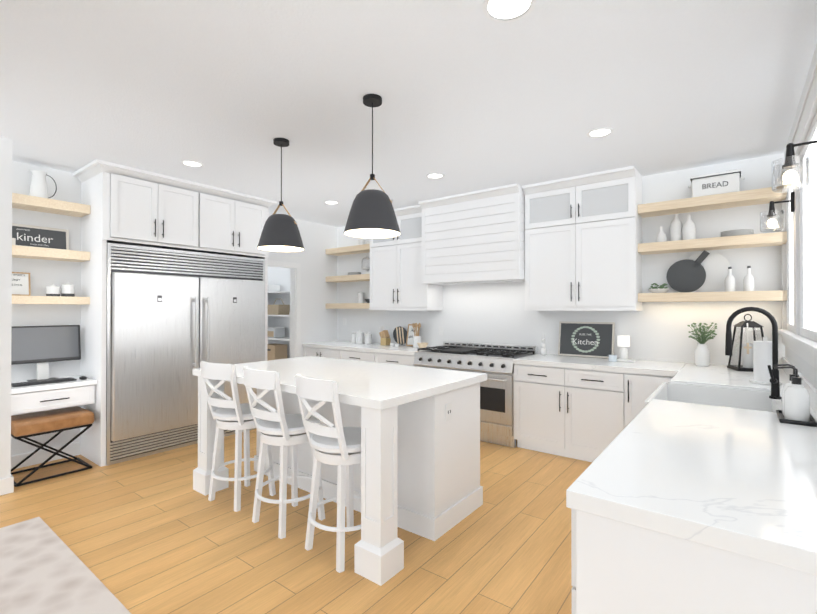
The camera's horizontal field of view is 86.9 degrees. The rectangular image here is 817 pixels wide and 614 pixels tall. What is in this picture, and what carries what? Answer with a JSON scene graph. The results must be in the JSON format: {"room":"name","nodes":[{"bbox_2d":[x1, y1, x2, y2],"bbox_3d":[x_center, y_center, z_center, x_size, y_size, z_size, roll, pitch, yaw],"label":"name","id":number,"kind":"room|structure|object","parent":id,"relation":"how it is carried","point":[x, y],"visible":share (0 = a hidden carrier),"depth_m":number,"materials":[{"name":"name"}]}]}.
{"room":"kitchen","nodes":[
{"label":"kitchen","id":0,"kind":"room"},
{"bbox_2d":[0,137,336,478],"bbox_3d":[-4.232,0.070,4.045,2.670,2.740,8.350,0,0,37],"label":"wall","id":1,"kind":"structure","parent":0,"point":[318,292],"depth_m":4.05,"materials":[{"name":"white paint"}]},
{"bbox_2d":[0,476,13,495],"bbox_3d":[-4.382,1.366,1.627,0.015,0.120,4.335,0,0,37],"label":"baseboard","id":2,"kind":"structure","parent":1,"relation":"attached to","point":[6,484],"depth_m":3.31,"materials":[{"name":"white wood"}]},
{"bbox_2d":[11,442,79,468],"bbox_3d":[-3.388,1.380,3.985,0.015,0.120,0.589,0,0,37],"label":"baseboard","id":3,"kind":"structure","parent":1,"relation":"attached to","point":[37,457],"depth_m":3.98,"materials":[{"name":"white"}]},
{"bbox_2d":[12,193,89,304],"bbox_3d":[-3.295,-0.493,3.906,0.268,0.935,0.616,0,0,37],"label":"shelf","id":4,"kind":"object","parent":1,"relation":"attached to","point":[33,203],"visible":0.82,"depth_m":3.85,"materials":[{"name":"brown wood"}]},
{"bbox_2d":[12,272,30,295],"bbox_3d":[-3.461,-0.203,3.792,0.036,0.211,0.210,0,0,37],"label":"sign","id":5,"kind":"object","parent":4,"relation":"on","point":[23,288],"visible":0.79,"depth_m":3.83,"materials":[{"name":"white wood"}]},
{"bbox_2d":[12,223,68,249],"bbox_3d":[-3.394,-0.630,3.919,0.040,0.216,0.500,0,0,37],"label":"sign","id":6,"kind":"object","parent":4,"relation":"on","point":[60,238],"visible":0.6,"depth_m":3.96,"materials":[{"name":"black"}]},
{"bbox_2d":[17,232,52,242],"bbox_3d":[-3.387,-0.627,3.918,0.002,0.069,0.252,-6,-4,37],"label":"kids text","id":7,"kind":"object","parent":6,"relation":"attached to","point":[32,238],"visible":1,"depth_m":3.90,"materials":[{"name":"white"}]},
{"bbox_2d":[28,170,56,197],"bbox_3d":[-3.308,-1.090,3.901,0.132,0.257,0.206,0,0,37],"label":"pitcher","id":8,"kind":"object","parent":4,"relation":"on","point":[38,186],"visible":0.88,"depth_m":3.84,"materials":[{"name":"white ceramic"}]},
{"bbox_2d":[46,284,59,295],"bbox_3d":[-3.247,-0.155,3.943,0.103,0.117,0.103,0,0,37],"label":"canister","id":9,"kind":"object","parent":4,"relation":"on","point":[52,290],"visible":0.92,"depth_m":3.91,"materials":[{"name":"white ceramic"}]},
{"bbox_2d":[61,282,74,296],"bbox_3d":[-3.181,-0.164,4.030,0.103,0.137,0.103,0,0,37],"label":"canister","id":10,"kind":"object","parent":4,"relation":"on","point":[67,289],"visible":0.88,"depth_m":3.99,"materials":[{"name":"white ceramic"}]},
{"bbox_2d":[11,375,96,415],"bbox_3d":[-3.209,0.774,3.833,0.485,0.220,0.616,0,0,37],"label":"desk","id":11,"kind":"object","parent":1,"relation":"attached to","point":[42,397],"visible":0.75,"depth_m":3.71,"materials":[{"name":"wood"}]},
{"bbox_2d":[11,377,76,386],"bbox_3d":[-3.178,0.653,3.766,0.130,0.020,0.430,0,0,37],"label":"keyboard","id":12,"kind":"object","parent":11,"relation":"on","point":[38,382],"visible":0.94,"depth_m":3.73,"materials":[{"name":"black plastic"}]},
{"bbox_2d":[11,325,80,381],"bbox_3d":[-3.295,0.417,3.894,0.140,0.494,0.550,0,0,37],"label":"monitor","id":13,"kind":"object","parent":11,"relation":"on","point":[42,347],"visible":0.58,"depth_m":3.89,"materials":[{"name":"black plastic"}]},
{"bbox_2d":[268,260,300,357],"bbox_3d":[-1.859,0.404,5.993,0.019,2.095,0.880,0,0,37],"label":"door frame","id":14,"kind":"structure","parent":1,"relation":"attached to","point":[295,271],"depth_m":6.30,"materials":[{"name":"white wood"}]},
{"bbox_2d":[0,429,591,613],"bbox_3d":[-2.480,1.458,2.763,10.600,0.050,8.850,0,0,37],"label":"floor","id":15,"kind":"structure","parent":0,"point":[154,534],"depth_m":2.61,"materials":[{"name":"brown wood"}]},
{"bbox_2d":[11,406,93,486],"bbox_3d":[-3.125,1.185,3.757,0.430,0.502,0.541,0,0,37],"label":"bench","id":16,"kind":"object","parent":15,"relation":"on","point":[25,426],"visible":0.79,"depth_m":3.68,"materials":[{"name":"brown leather"}]},
{"bbox_2d":[0,517,130,613],"bbox_3d":[-2.274,1.418,1.154,2.520,0.012,2.540,0,0,37],"label":"rug","id":17,"kind":"object","parent":15,"relation":"on","point":[44,569],"visible":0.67,"depth_m":2.25,"materials":[{"name":"white fabric"}]},
{"bbox_2d":[72,159,276,466],"bbox_3d":[-2.430,0.075,4.720,0.651,2.738,1.872,0,0,37],"label":"cabinet surround","id":18,"kind":"object","parent":15,"relation":"on","point":[133,206],"visible":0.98,"depth_m":4.16,"materials":[{"name":"white wood"}]},
{"bbox_2d":[106,243,264,465],"bbox_3d":[-2.408,0.432,4.702,0.666,2.025,1.646,0,0,37],"label":"fridge","id":19,"kind":"object","parent":15,"relation":"on","point":[175,318],"visible":0.79,"depth_m":4.30,"materials":[{"name":"grey metal"}]},
{"bbox_2d":[200,361,275,511],"bbox_3d":[-1.269,0.917,3.233,0.433,1.042,0.492,0,0,37],"label":"stool","id":20,"kind":"object","parent":15,"relation":"on","point":[233,414],"visible":0.77,"depth_m":3.09,"materials":[{"name":"white wood"}]},
{"bbox_2d":[243,366,324,538],"bbox_3d":[-0.822,0.915,2.880,0.433,1.042,0.492,0,0,37],"label":"stool","id":21,"kind":"object","parent":15,"relation":"on","point":[279,427],"visible":0.85,"depth_m":2.73,"materials":[{"name":"white wood"}]},
{"bbox_2d":[302,345,341,358],"bbox_3d":[-1.023,1.022,6.404,0.839,0.864,0.693,0,0,37],"label":"base cabinet","id":22,"kind":"object","parent":15,"relation":"on","point":[308,350],"depth_m":6.13,"materials":[{"name":"white wood"}]},
{"bbox_2d":[295,374,360,572],"bbox_3d":[-0.391,0.913,2.538,0.433,1.042,0.492,0,0,37],"label":"stool","id":23,"kind":"object","parent":15,"relation":"on","point":[339,444],"visible":0.83,"depth_m":2.38,"materials":[{"name":"white wood"}]},
{"bbox_2d":[193,372,485,585],"bbox_3d":[-0.569,0.986,3.267,1.960,0.899,1.155,0,0,37],"label":"kitchen island","id":24,"kind":"object","parent":15,"relation":"on","point":[416,470],"depth_m":2.76,"materials":[{"name":"wood"}]},
{"bbox_2d":[193,356,486,407],"bbox_3d":[-0.565,0.511,3.276,1.970,0.050,1.180,0,0,37],"label":"island countertop","id":25,"kind":"structure","parent":24,"relation":"on","point":[376,385],"depth_m":3.01,"materials":[{"name":"white stone"}]},
{"bbox_2d":[342,349,377,362],"bbox_3d":[-0.481,1.020,5.991,0.760,0.864,0.693,0,0,37],"label":"base cabinet","id":26,"kind":"object","parent":15,"relation":"on","point":[348,354],"depth_m":5.69,"materials":[{"name":"white wood"}]},
{"bbox_2d":[378,353,415,365],"bbox_3d":[0.006,1.018,5.619,0.701,0.864,0.693,0,0,37],"label":"base cabinet","id":27,"kind":"object","parent":15,"relation":"on","point":[387,354],"depth_m":5.29,"materials":[{"name":"white wood"}]},
{"bbox_2d":[306,341,436,352],"bbox_3d":[-0.537,0.561,6.033,2.065,0.050,0.698,0,0,37],"label":"countertop","id":28,"kind":"structure","parent":27,"relation":"on","point":[374,347],"depth_m":5.85,"materials":[{"name":"white stone"}]},
{"bbox_2d":[351,331,355,342],"bbox_3d":[-0.806,0.452,6.480,0.108,0.172,0.108,0,0,37],"label":"canister","id":29,"kind":"object","parent":28,"relation":"on","point":[353,337],"visible":0.69,"depth_m":6.43,"materials":[{"name":"white ceramic"}]},
{"bbox_2d":[356,330,363,343],"bbox_3d":[-0.721,0.437,6.377,0.116,0.202,0.116,0,0,37],"label":"canister","id":30,"kind":"object","parent":28,"relation":"on","point":[359,336],"visible":1,"depth_m":6.33,"materials":[{"name":"white ceramic"}]},
{"bbox_2d":[364,332,371,343],"bbox_3d":[-0.592,0.449,6.316,0.108,0.177,0.108,0,0,37],"label":"canister","id":31,"kind":"object","parent":28,"relation":"on","point":[367,337],"visible":1,"depth_m":6.28,"materials":[{"name":"white ceramic"}]},
{"bbox_2d":[379,326,390,345],"bbox_3d":[-0.342,0.402,6.075,0.149,0.268,0.100,0,0,37],"label":"knife block","id":32,"kind":"object","parent":28,"relation":"on","point":[385,337],"visible":0.98,"depth_m":6.04,"materials":[{"name":"beige wood"}]},
{"bbox_2d":[393,326,406,344],"bbox_3d":[-0.112,0.403,6.104,0.260,0.259,0.057,0,0,37],"label":"board","id":33,"kind":"object","parent":28,"relation":"on","point":[400,334],"visible":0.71,"depth_m":6.09,"materials":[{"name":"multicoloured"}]},
{"bbox_2d":[406,324,418,345],"bbox_3d":[0.060,0.385,5.901,0.190,0.299,0.070,0,0,37],"label":"gather sign","id":34,"kind":"object","parent":28,"relation":"on","point":[409,341],"visible":0.56,"depth_m":5.92,"materials":[{"name":"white wood"}]},
{"bbox_2d":[412,323,420,347],"bbox_3d":[0.114,0.372,5.703,0.124,0.323,0.104,0,0,37],"label":"utensil crock","id":35,"kind":"object","parent":28,"relation":"on","point":[416,339],"visible":0.96,"depth_m":5.67,"materials":[{"name":"white ceramic"}]},
{"bbox_2d":[417,343,427,347],"bbox_3d":[0.182,0.498,5.549,0.150,0.070,0.150,0,0,37],"label":"bowl","id":36,"kind":"object","parent":28,"relation":"on","point":[422,345],"visible":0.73,"depth_m":5.50,"materials":[{"name":"brown wood"}]},
{"bbox_2d":[413,341,537,447],"bbox_3d":[0.752,0.946,4.991,1.240,1.000,0.751,0,0,37],"label":"range","id":37,"kind":"object","parent":15,"relation":"on","point":[494,363],"visible":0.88,"depth_m":4.57,"materials":[{"name":"silver metal"}]},
{"bbox_2d":[514,364,633,461],"bbox_3d":[1.706,1.010,4.323,1.080,0.864,0.693,0,0,37],"label":"base cabinet","id":38,"kind":"object","parent":15,"relation":"on","point":[585,415],"depth_m":4.04,"materials":[{"name":"white wood"}]},
{"bbox_2d":[513,353,664,374],"bbox_3d":[2.054,0.550,4.044,1.980,0.050,0.718,0,0,37],"label":"countertop","id":39,"kind":"structure","parent":38,"relation":"on","point":[645,367],"depth_m":4.09,"materials":[{"name":"stone"}]},
{"bbox_2d":[540,333,546,355],"bbox_3d":[1.463,0.402,4.673,0.072,0.248,0.080,0,0,37],"label":"bunny","id":40,"kind":"object","parent":39,"relation":"on","point":[543,350],"visible":1,"depth_m":4.65,"materials":[{"name":"white ceramic"}]},
{"bbox_2d":[558,321,614,357],"bbox_3d":[1.875,0.343,4.570,0.560,0.368,0.076,0,0,37],"label":"kitchen sign","id":41,"kind":"object","parent":39,"relation":"on","point":[602,334],"visible":1,"depth_m":4.56,"materials":[{"name":"black"}]},
{"bbox_2d":[573,339,597,344],"bbox_3d":[1.867,0.368,4.559,0.254,0.059,0.002,0,-9,37],"label":"kitchen text","id":42,"kind":"object","parent":41,"relation":"attached to","point":[583,341],"visible":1,"depth_m":4.56,"materials":[{"name":"white"}]},
{"bbox_2d":[609,354,616,361],"bbox_3d":[1.976,0.494,4.174,0.072,0.062,0.071,0,0,37],"label":"candle","id":43,"kind":"object","parent":39,"relation":"on","point":[612,358],"visible":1,"depth_m":4.15,"materials":[{"name":"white glass"}]},
{"bbox_2d":[617,335,635,361],"bbox_3d":[2.091,0.403,4.194,0.200,0.245,0.120,0,0,37],"label":"lamp","id":44,"kind":"object","parent":39,"relation":"on","point":[623,341],"visible":0.92,"depth_m":4.16,"materials":[{"name":"white ceramic"}]},
{"bbox_2d":[634,374,672,417],"bbox_3d":[2.234,1.008,3.919,0.486,0.864,0.693,0,0,37],"label":"base cabinet","id":45,"kind":"object","parent":15,"relation":"on","point":[644,385],"depth_m":3.67,"materials":[{"name":"white wood"}]},
{"bbox_2d":[571,509,816,613],"bbox_3d":[0.971,0.993,1.319,0.693,0.864,0.811,0,0,37],"label":"base cabinet","id":46,"kind":"object","parent":15,"relation":"on","point":[617,567],"visible":0.27,"depth_m":1.05,"materials":[{"name":"white wood"}]},
{"bbox_2d":[566,357,816,575],"bbox_3d":[1.806,0.491,2.422,0.701,0.149,3.598,0,0,37],"label":"countertop","id":47,"kind":"structure","parent":46,"relation":"on","point":[739,481],"depth_m":1.30,"materials":[{"name":"stone"}]},
{"bbox_2d":[687,322,717,365],"bbox_3d":[2.620,0.329,3.844,0.222,0.388,0.209,0,0,37],"label":"vase","id":48,"kind":"object","parent":47,"relation":"on","point":[701,354],"visible":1,"depth_m":3.82,"materials":[{"name":"white ceramic"}]},
{"bbox_2d":[644,382,781,411],"bbox_3d":[1.830,0.656,2.587,0.623,0.243,0.804,0,0,37],"label":"farmhouse sink","id":49,"kind":"object","parent":47,"relation":"in","point":[758,400],"visible":0.29,"depth_m":2.86,"materials":[{"name":"white ceramic"}]},
{"bbox_2d":[727,314,763,371],"bbox_3d":[2.816,0.289,3.579,0.220,0.465,0.220,0,0,17],"label":"lantern","id":50,"kind":"object","parent":47,"relation":"on","point":[747,365],"visible":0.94,"depth_m":3.55,"materials":[{"name":"black metal"}]},
{"bbox_2d":[725,307,781,399],"bbox_3d":[1.976,0.257,2.478,0.254,0.518,0.094,0,0,37],"label":"faucet","id":51,"kind":"object","parent":47,"relation":"on","point":[775,383],"visible":1,"depth_m":2.43,"materials":[{"name":"black metal"}]},
{"bbox_2d":[749,337,781,384],"bbox_3d":[2.425,0.361,2.933,0.170,0.314,0.170,0,0,37],"label":"paper towel","id":52,"kind":"object","parent":47,"relation":"on","point":[762,355],"visible":0.88,"depth_m":2.90,"materials":[{"name":"white paper"}]},
{"bbox_2d":[773,364,816,426],"bbox_3d":[1.753,0.389,1.965,0.138,0.248,0.216,0,0,37],"label":"soap dispensers","id":53,"kind":"object","parent":47,"relation":"on","point":[795,402],"visible":1,"depth_m":1.90,"materials":[{"name":"white plastic"}]},
{"bbox_2d":[0,0,816,226],"bbox_3d":[-2.480,-1.347,2.779,10.600,0.080,8.850,0,0,37],"label":"ceiling","id":54,"kind":"structure","parent":0,"point":[469,92],"depth_m":2.60,"materials":[{"name":"white paint"}]},
{"bbox_2d":[181,160,203,167],"bbox_3d":[-1.958,-1.296,3.909,0.186,0.008,0.186,0,0,37],"label":"recessed light","id":55,"kind":"object","parent":54,"relation":"in","point":[192,163],"visible":0.96,"depth_m":3.90,"materials":[{"name":"white"}]},
{"bbox_2d":[257,138,304,251],"bbox_3d":[-0.994,-0.877,3.373,0.356,0.848,0.356,0,0,37],"label":"pendant light","id":56,"kind":"object","parent":54,"relation":"hanging from","point":[280,233],"visible":1,"depth_m":3.27,"materials":[{"name":"black metal"}]},
{"bbox_2d":[324,200,338,204],"bbox_3d":[-0.950,-1.288,5.329,0.186,0.008,0.186,0,0,37],"label":"recessed light","id":57,"kind":"object","parent":54,"relation":"in","point":[330,202],"visible":1,"depth_m":5.33,"materials":[{"name":"white plastic"}]},
{"bbox_2d":[344,94,400,237],"bbox_3d":[-0.226,-0.881,2.698,0.356,0.848,0.356,0,0,37],"label":"pendant light","id":58,"kind":"object","parent":54,"relation":"hanging from","point":[372,213],"visible":1,"depth_m":2.60,"materials":[{"name":"black metal"}]},
{"bbox_2d":[426,173,444,178],"bbox_3d":[0.263,-1.294,4.265,0.186,0.008,0.186,0,0,37],"label":"recessed light","id":59,"kind":"object","parent":54,"relation":"in","point":[435,175],"visible":1,"depth_m":4.25,"materials":[{"name":"white"}]},
{"bbox_2d":[483,0,535,22],"bbox_3d":[0.436,-1.308,1.869,0.226,0.008,0.226,0,0,37],"label":"recessed light","id":60,"kind":"object","parent":54,"relation":"in","point":[503,11],"visible":1,"depth_m":1.90,"materials":[{"name":"white"}]},
{"bbox_2d":[587,127,613,137],"bbox_3d":[1.431,-1.300,3.223,0.186,0.008,0.186,0,0,37],"label":"recessed light","id":61,"kind":"object","parent":54,"relation":"in","point":[601,132],"visible":1,"depth_m":3.22,"materials":[{"name":"white plastic"}]},
{"bbox_2d":[268,153,784,366],"bbox_3d":[0.067,0.082,6.111,10.600,2.740,0.150,0,0,37],"label":"wall","id":62,"kind":"structure","parent":0,"point":[492,313],"depth_m":4.26,"materials":[{"name":"white paint"}]},
{"bbox_2d":[268,291,289,340],"bbox_3d":[-1.916,0.371,7.287,1.393,1.275,0.378,0,0,37],"label":"shelf","id":63,"kind":"object","parent":62,"relation":"attached to","point":[282,292],"visible":0.1,"depth_m":7.19,"materials":[{"name":"white wood"}]},
{"bbox_2d":[267,285,289,360],"bbox_3d":[-2.448,0.536,7.675,0.820,1.850,0.270,0,0,37],"label":"storage boxes","id":64,"kind":"object","parent":63,"relation":"on","point":[276,351],"visible":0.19,"depth_m":7.49,"materials":[{"name":"brown wicker"}]},
{"bbox_2d":[326,244,369,308],"bbox_3d":[-0.814,-0.441,6.533,1.026,0.930,0.248,0,0,37],"label":"shelves","id":65,"kind":"object","parent":62,"relation":"attached to","point":[355,249],"visible":0.64,"depth_m":6.46,"materials":[{"name":"brown wood"}]},
{"bbox_2d":[348,272,360,274],"bbox_3d":[-0.820,-0.499,6.533,0.200,0.045,0.200,0,0,37],"label":"plate stack","id":66,"kind":"object","parent":65,"relation":"on","point":[352,273],"visible":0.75,"depth_m":6.45,"materials":[{"name":"white ceramic"}]},
{"bbox_2d":[357,290,363,302],"bbox_3d":[-0.719,-0.153,6.466,0.100,0.192,0.100,0,0,37],"label":"jar","id":67,"kind":"object","parent":65,"relation":"on","point":[360,296],"visible":0.88,"depth_m":6.43,"materials":[{"name":"white ceramic"}]},
{"bbox_2d":[358,240,369,244],"bbox_3d":[-0.637,-0.952,6.409,0.265,0.090,0.110,0,0,37],"label":"bowl","id":68,"kind":"object","parent":65,"relation":"on","point":[361,242],"visible":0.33,"depth_m":6.42,"materials":[{"name":"white ceramic"}]},
{"bbox_2d":[361,257,369,273],"bbox_3d":[-0.613,-0.618,6.376,0.190,0.281,0.190,0,0,37],"label":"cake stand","id":69,"kind":"object","parent":65,"relation":"on","point":[366,269],"visible":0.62,"depth_m":6.34,"materials":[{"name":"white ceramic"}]},
{"bbox_2d":[369,204,442,309],"bbox_3d":[-0.067,-0.621,5.849,0.988,1.333,0.431,0,0,37],"label":"upper cabinet","id":70,"kind":"object","parent":62,"relation":"attached to","point":[396,283],"visible":0.62,"depth_m":5.68,"materials":[{"name":"white wood"}]},
{"bbox_2d":[418,183,524,284],"bbox_3d":[0.794,-0.791,5.114,1.270,1.002,0.556,0,0,37],"label":"range hood","id":71,"kind":"object","parent":62,"relation":"attached to","point":[475,237],"visible":0.81,"depth_m":4.88,"materials":[{"name":"white wood"}]},
{"bbox_2d":[522,165,641,310],"bbox_3d":[1.767,-0.629,4.450,1.078,1.333,0.431,0,0,37],"label":"upper cabinet","id":72,"kind":"object","parent":62,"relation":"attached to","point":[583,236],"visible":1,"depth_m":4.29,"materials":[{"name":"white wood"}]},
{"bbox_2d":[638,185,786,301],"bbox_3d":[2.674,-0.511,3.867,1.066,0.920,0.258,0,0,37],"label":"shelves","id":73,"kind":"object","parent":62,"relation":"attached to","point":[733,199],"visible":0.88,"depth_m":3.75,"materials":[{"name":"brown wood"}]},
{"bbox_2d":[648,283,669,292],"bbox_3d":[2.376,-0.179,4.093,0.180,0.096,0.180,0,0,37],"label":"bowl","id":74,"kind":"object","parent":73,"relation":"on","point":[660,289],"visible":0.96,"depth_m":4.05,"materials":[{"name":"white ceramic"}]},
{"bbox_2d":[656,227,666,241],"bbox_3d":[2.398,-0.680,4.092,0.090,0.160,0.090,0,0,37],"label":"vase","id":75,"kind":"object","parent":73,"relation":"on","point":[661,236],"visible":0.75,"depth_m":4.06,"materials":[{"name":"white ceramic"}]},
{"bbox_2d":[670,214,682,240],"bbox_3d":[2.511,-0.736,4.043,0.100,0.270,0.100,0,0,37],"label":"vase","id":76,"kind":"object","parent":73,"relation":"on","point":[676,226],"visible":0.81,"depth_m":4.01,"materials":[{"name":"white ceramic"}]},
{"bbox_2d":[666,250,709,291],"bbox_3d":[2.593,-0.322,4.006,0.342,0.378,0.073,0,0,41],"label":"board","id":77,"kind":"object","parent":73,"relation":"on","point":[686,275],"visible":0.9,"depth_m":4.00,"materials":[{"name":"grey wood"}]},
{"bbox_2d":[682,215,695,239],"bbox_3d":[2.567,-0.721,3.950,0.104,0.240,0.104,0,0,37],"label":"vase","id":78,"kind":"object","parent":73,"relation":"on","point":[688,230],"visible":0.75,"depth_m":3.91,"materials":[{"name":"white ceramic"}]},
{"bbox_2d":[688,251,730,291],"bbox_3d":[2.725,-0.322,3.957,0.380,0.379,0.069,0,0,37],"label":"board","id":79,"kind":"object","parent":73,"relation":"on","point":[715,265],"visible":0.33,"depth_m":3.91,"materials":[{"name":"white ceramic"}]},
{"bbox_2d":[688,169,743,196],"bbox_3d":[2.720,-1.069,3.823,0.405,0.195,0.200,0,0,37],"label":"bread box","id":80,"kind":"object","parent":73,"relation":"on","point":[732,178],"visible":0.92,"depth_m":3.75,"materials":[{"name":"white metal"}]},
{"bbox_2d":[702,181,727,188],"bbox_3d":[2.665,-1.060,3.750,0.184,0.042,0.002,0,0,37],"label":"text","id":81,"kind":"object","parent":80,"relation":"attached to","point":[713,185],"visible":1,"depth_m":3.76,"materials":[{"name":"grey paint"}]},
{"bbox_2d":[725,267,734,291],"bbox_3d":[2.805,-0.241,3.766,0.074,0.218,0.074,0,0,37],"label":"oil bottle","id":82,"kind":"object","parent":73,"relation":"on","point":[729,282],"visible":0.81,"depth_m":3.74,"materials":[{"name":"white ceramic"}]},
{"bbox_2d":[721,229,753,236],"bbox_3d":[2.845,-0.629,3.738,0.230,0.054,0.230,0,0,37],"label":"plate stack","id":83,"kind":"object","parent":73,"relation":"on","point":[735,232],"visible":0.58,"depth_m":3.65,"materials":[{"name":"white ceramic"}]},
{"bbox_2d":[743,266,753,290],"bbox_3d":[2.909,-0.242,3.687,0.074,0.218,0.074,0,0,37],"label":"oil bottle","id":84,"kind":"object","parent":73,"relation":"on","point":[748,282],"visible":0.9,"depth_m":3.67,"materials":[{"name":"white ceramic"}]},
{"bbox_2d":[784,44,816,388],"bbox_3d":[0.751,0.049,0.338,0.150,2.740,8.500,0,0,37],"label":"wall","id":85,"kind":"structure","parent":0,"point":[807,371],"depth_m":2.62,"materials":[{"name":"white paint"}]},
{"bbox_2d":[760,192,794,232],"bbox_3d":[2.521,-0.646,2.954,0.179,0.250,0.128,0,0,37],"label":"sconce","id":86,"kind":"object","parent":85,"relation":"attached to","point":[771,222],"visible":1,"depth_m":2.95,"materials":[{"name":"glass"}]},
{"bbox_2d":[772,140,816,192],"bbox_3d":[1.732,-0.652,1.920,0.179,0.250,0.128,0,0,37],"label":"sconce","id":87,"kind":"object","parent":85,"relation":"attached to","point":[790,175],"visible":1,"depth_m":1.92,"materials":[{"name":"clear glass"}]},
{"bbox_2d":[778,59,816,368],"bbox_3d":[2.140,-0.412,2.243,0.150,1.425,3.520,0,0,37],"label":"window","id":88,"kind":"structure","parent":85,"relation":"in","point":[804,347],"depth_m":2.68,"materials":[{"name":"white"}]}
]}

